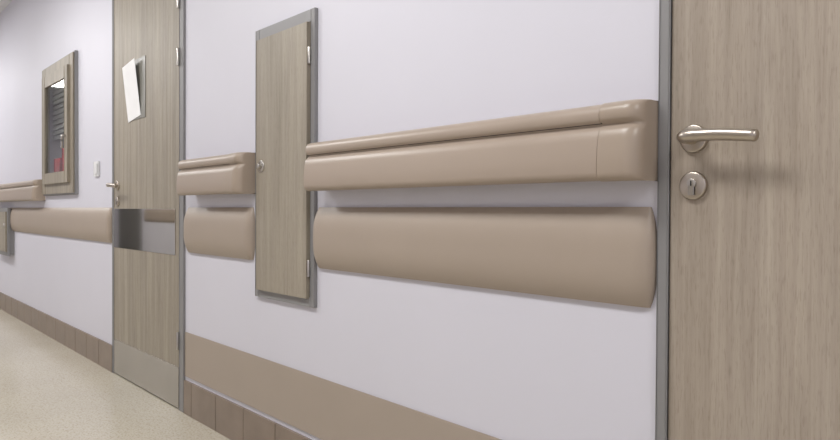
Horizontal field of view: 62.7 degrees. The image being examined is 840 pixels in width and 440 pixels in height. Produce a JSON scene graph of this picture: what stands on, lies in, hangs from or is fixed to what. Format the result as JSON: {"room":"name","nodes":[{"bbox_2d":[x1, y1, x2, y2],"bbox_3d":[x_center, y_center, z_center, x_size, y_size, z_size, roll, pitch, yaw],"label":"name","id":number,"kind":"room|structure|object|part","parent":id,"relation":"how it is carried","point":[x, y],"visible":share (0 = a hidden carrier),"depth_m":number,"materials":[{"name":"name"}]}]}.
{"room":"hospital interior","nodes":[
{"label":"hospital interior","id":0,"kind":"room"},
{"bbox_2d":[0,0,11,12],"bbox_3d":[-3.343,-1.914,3.686,3.100,0.100,16.400,0,1,-41],"label":"ceiling","id":1,"kind":"structure","parent":0,"point":[3,3],"depth_m":6.07,"materials":[{"name":"paint"}]},
{"bbox_2d":[0,309,229,439],"bbox_3d":[-3.358,0.906,3.723,3.100,0.100,16.400,0,1,-41],"label":"floor","id":2,"kind":"structure","parent":0,"point":[49,390],"depth_m":3.31,"materials":[{"name":"stone"}]},
{"bbox_2d":[0,0,658,439],"bbox_3d":[-2.254,-0.510,4.653,0.200,2.720,16.000,0,1,-41],"label":"wall","id":3,"kind":"structure","parent":0,"point":[503,365],"depth_m":1.97,"materials":[{"name":"paint"}]},
{"bbox_2d":[0,208,13,255],"bbox_3d":[-3.694,0.098,6.115,0.070,0.413,0.583,0,1,-41],"label":"access hatch","id":4,"kind":"object","parent":3,"relation":"attached to","point":[6,233],"visible":1,"depth_m":5.92,"materials":[{"name":"beige wood"}]},
{"bbox_2d":[0,179,45,201],"bbox_3d":[-5.034,-0.265,7.648,0.086,0.158,6.842,0,1,-41],"label":"handrail","id":5,"kind":"object","parent":3,"relation":"attached to","point":[31,190],"visible":0.88,"depth_m":5.30,"materials":[{"name":"beige plastic"}]},
{"bbox_3d":[-5.033,-0.265,7.649,0.084,0.154,6.666,0,1,-41],"label":"rail","id":6,"kind":"part","parent":5,"relation":"part of","materials":[{"name":"beige plastic"}]},
{"bbox_2d":[42,64,69,184],"bbox_3d":[-2.418,-0.630,4.780,0.276,0.761,0.690,0,1,-41],"label":"window","id":7,"kind":"structure","parent":3,"relation":"in","point":[62,135],"depth_m":4.70,"materials":[{"name":"wood"}]},
{"bbox_3d":[-2.490,-0.630,4.718,0.005,0.625,0.540,0,1,-41],"label":"glass pane","id":8,"kind":"part","parent":7,"relation":"part of","materials":[{"name":"clear glass"}]},
{"bbox_3d":[-2.491,-0.630,4.718,0.026,0.761,0.676,0,1,-41],"label":"sash","id":9,"kind":"part","parent":7,"relation":"part of","materials":[{"name":"brown wood"}]},
{"bbox_2d":[42,50,78,195],"bbox_3d":[-2.475,-0.630,4.731,0.034,0.899,0.814,0,1,-41],"label":"window frame","id":10,"kind":"structure","parent":3,"relation":"attached to","point":[65,187],"depth_m":4.46,"materials":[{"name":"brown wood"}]},
{"bbox_2d":[10,208,111,242],"bbox_3d":[-4.501,-0.025,7.075,0.032,0.200,8.410,0,1,-41],"label":"bumper cover","id":11,"kind":"object","parent":3,"relation":"attached to","point":[93,224],"visible":1,"depth_m":4.55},
{"bbox_2d":[94,161,99,176],"bbox_3d":[-1.927,-0.305,4.113,0.020,0.088,0.086,0,1,-41],"label":"light switch","id":12,"kind":"object","parent":3,"relation":"attached to","point":[97,163],"visible":1,"depth_m":4.09,"materials":[{"name":"white plastic"}]},
{"bbox_2d":[112,0,185,412],"bbox_3d":[-1.341,-0.216,3.554,0.181,2.173,1.017,0,1,-41],"label":"door","id":13,"kind":"structure","parent":3,"relation":"in","point":[182,3],"depth_m":3.14,"materials":[{"name":"grey metal"}]},
{"bbox_2d":[114,0,178,408],"bbox_3d":[-1.391,-0.192,3.531,0.049,2.112,0.938,0,1,-41],"label":"leaf","id":14,"kind":"object","parent":13,"relation":"attached to","point":[146,149],"visible":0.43,"depth_m":3.46,"materials":[{"name":"brown wood"}]},
{"bbox_2d":[106,183,116,187],"bbox_3d":[-1.660,-0.187,3.749,0.063,0.031,0.148,0,1,-41],"label":"lever","id":15,"kind":"object","parent":14,"relation":"attached to","point":[114,185],"visible":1,"depth_m":3.71,"materials":[{"name":"silver metal"}]},
{"bbox_2d":[122,55,145,122],"bbox_3d":[-1.488,-0.675,3.586,0.024,0.316,0.287,0,1,-41],"label":"notice sheet","id":16,"kind":"object","parent":14,"relation":"attached to","point":[134,72],"visible":1,"depth_m":3.57,"materials":[{"name":"white paper"}]},
{"bbox_2d":[114,209,175,254],"bbox_3d":[-1.423,0.050,3.533,0.004,0.214,0.885,0,1,-41],"label":"plate","id":17,"kind":"object","parent":14,"relation":"attached to","point":[150,230],"visible":1,"depth_m":3.48,"materials":[{"name":"metal"}]},
{"bbox_2d":[114,339,178,407],"bbox_3d":[-1.414,0.767,3.527,0.003,0.188,0.928,0,1,-41],"label":"kick plate","id":18,"kind":"object","parent":13,"relation":"attached to","point":[159,377],"visible":1,"depth_m":3.47,"materials":[{"name":"metal"}]},
{"bbox_3d":[-1.111,0.555,3.164,0.012,0.080,0.012,0,1,-41],"label":"hinge","id":19,"kind":"part","parent":13,"relation":"part of","materials":[{"name":"silver metal"}]},
{"bbox_3d":[-1.105,-0.745,3.147,0.012,0.080,0.012,0,1,-41],"label":"hinge","id":20,"kind":"part","parent":13,"relation":"part of","materials":[{"name":"silver metal"}]},
{"bbox_2d":[0,292,311,439],"bbox_3d":[-3.557,0.750,6.006,0.010,0.150,12.279,0,1,-41],"label":"tiles","id":21,"kind":"structure","parent":3,"relation":"attached to","point":[233,421],"depth_m":3.04,"materials":[{"name":"brown tile"}]},
{"bbox_2d":[176,152,254,195],"bbox_3d":[-0.839,-0.180,2.801,0.086,0.158,0.570,0,1,-41],"label":"handrail","id":22,"kind":"object","parent":3,"relation":"attached to","point":[232,173],"visible":0.96,"depth_m":2.68,"materials":[{"name":"beige plastic"}]},
{"bbox_3d":[-0.866,-0.180,2.833,0.084,0.154,0.478,0,1,-41],"label":"rail","id":23,"kind":"part","parent":22,"relation":"part of","materials":[{"name":"beige plastic"}]},
{"bbox_2d":[184,207,254,259],"bbox_3d":[-0.846,0.048,2.852,0.032,0.200,0.640,0,1,-41],"label":"bumper cover","id":24,"kind":"object","parent":3,"relation":"attached to","point":[217,231],"visible":0.97,"depth_m":2.79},
{"bbox_2d":[255,7,317,307],"bbox_3d":[-0.489,-0.208,2.432,0.042,0.993,0.412,0,1,-41],"label":"access hatch","id":25,"kind":"object","parent":3,"relation":"attached to","point":[286,105],"visible":0.99,"depth_m":2.40,"materials":[{"name":"beige wood"}]},
{"bbox_2d":[185,332,500,439],"bbox_3d":[-0.303,0.622,2.248,0.011,0.199,2.315,0,1,-41],"label":"strip","id":26,"kind":"object","parent":3,"relation":"attached to","point":[324,409],"visible":1,"depth_m":2.33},
{"bbox_2d":[304,99,657,190],"bbox_3d":[0.048,-0.162,1.776,0.086,0.158,1.192,0,1,-41],"label":"handrail","id":27,"kind":"object","parent":3,"relation":"attached to","point":[612,141],"visible":1,"depth_m":1.55,"materials":[{"name":"beige plastic"}]},
{"bbox_2d":[313,207,656,307],"bbox_3d":[0.052,0.066,1.815,0.032,0.200,1.236,0,1,-41],"label":"bumper cover","id":28,"kind":"object","parent":3,"relation":"attached to","point":[596,254],"visible":1,"depth_m":1.62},
{"bbox_2d":[655,0,694,439],"bbox_3d":[0.859,-0.172,1.015,0.176,2.173,1.018,0,1,-41],"label":"door","id":29,"kind":"structure","parent":3,"relation":"in","point":[665,6],"depth_m":1.34,"materials":[{"name":"grey metal"}]},
{"bbox_3d":[0.846,-0.172,1.004,0.132,2.173,1.018,0,1,-41],"label":"frame","id":30,"kind":"part","parent":29,"relation":"part of","materials":[{"name":"grey metal"}]},
{"bbox_2d":[687,179,695,187],"bbox_3d":[0.508,-0.069,1.291,0.004,0.018,0.018,0,1,-41],"label":"barrel","id":31,"kind":"object","parent":29,"relation":"attached to","point":[693,181],"visible":1,"depth_m":1.29,"materials":[{"name":"metal"}]},
{"bbox_3d":[0.508,-0.056,1.291,0.006,0.019,0.012,0,1,-41],"label":"lock stem","id":32,"kind":"part","parent":29,"relation":"part of","materials":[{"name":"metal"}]},
{"bbox_2d":[679,171,707,199],"bbox_3d":[0.513,-0.065,1.295,0.009,0.053,0.053,0,1,-41],"label":"plate","id":33,"kind":"object","parent":29,"relation":"attached to","point":[701,186],"visible":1,"depth_m":1.29,"materials":[{"name":"silver metal"}]},
{"bbox_2d":[668,0,839,439],"bbox_3d":[0.815,-0.148,0.984,0.045,2.112,0.960,0,1,-41],"label":"leaf","id":34,"kind":"object","parent":29,"relation":"attached to","point":[754,291],"visible":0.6,"depth_m":1.21,"materials":[{"name":"grey wood"}]},
{"bbox_2d":[680,124,707,152],"bbox_3d":[0.513,-0.153,1.294,0.009,0.053,0.053,0,1,-41],"label":"rose","id":35,"kind":"object","parent":34,"relation":"attached to","point":[700,145],"depth_m":1.29,"materials":[{"name":"silver metal"}]},
{"bbox_2d":[677,128,758,144],"bbox_3d":[0.530,-0.148,1.224,0.063,0.031,0.152,0,1,-41],"label":"lever","id":36,"kind":"object","parent":34,"relation":"attached to","point":[690,136],"visible":1,"depth_m":1.20,"materials":[{"name":"silver metal"}]}
]}

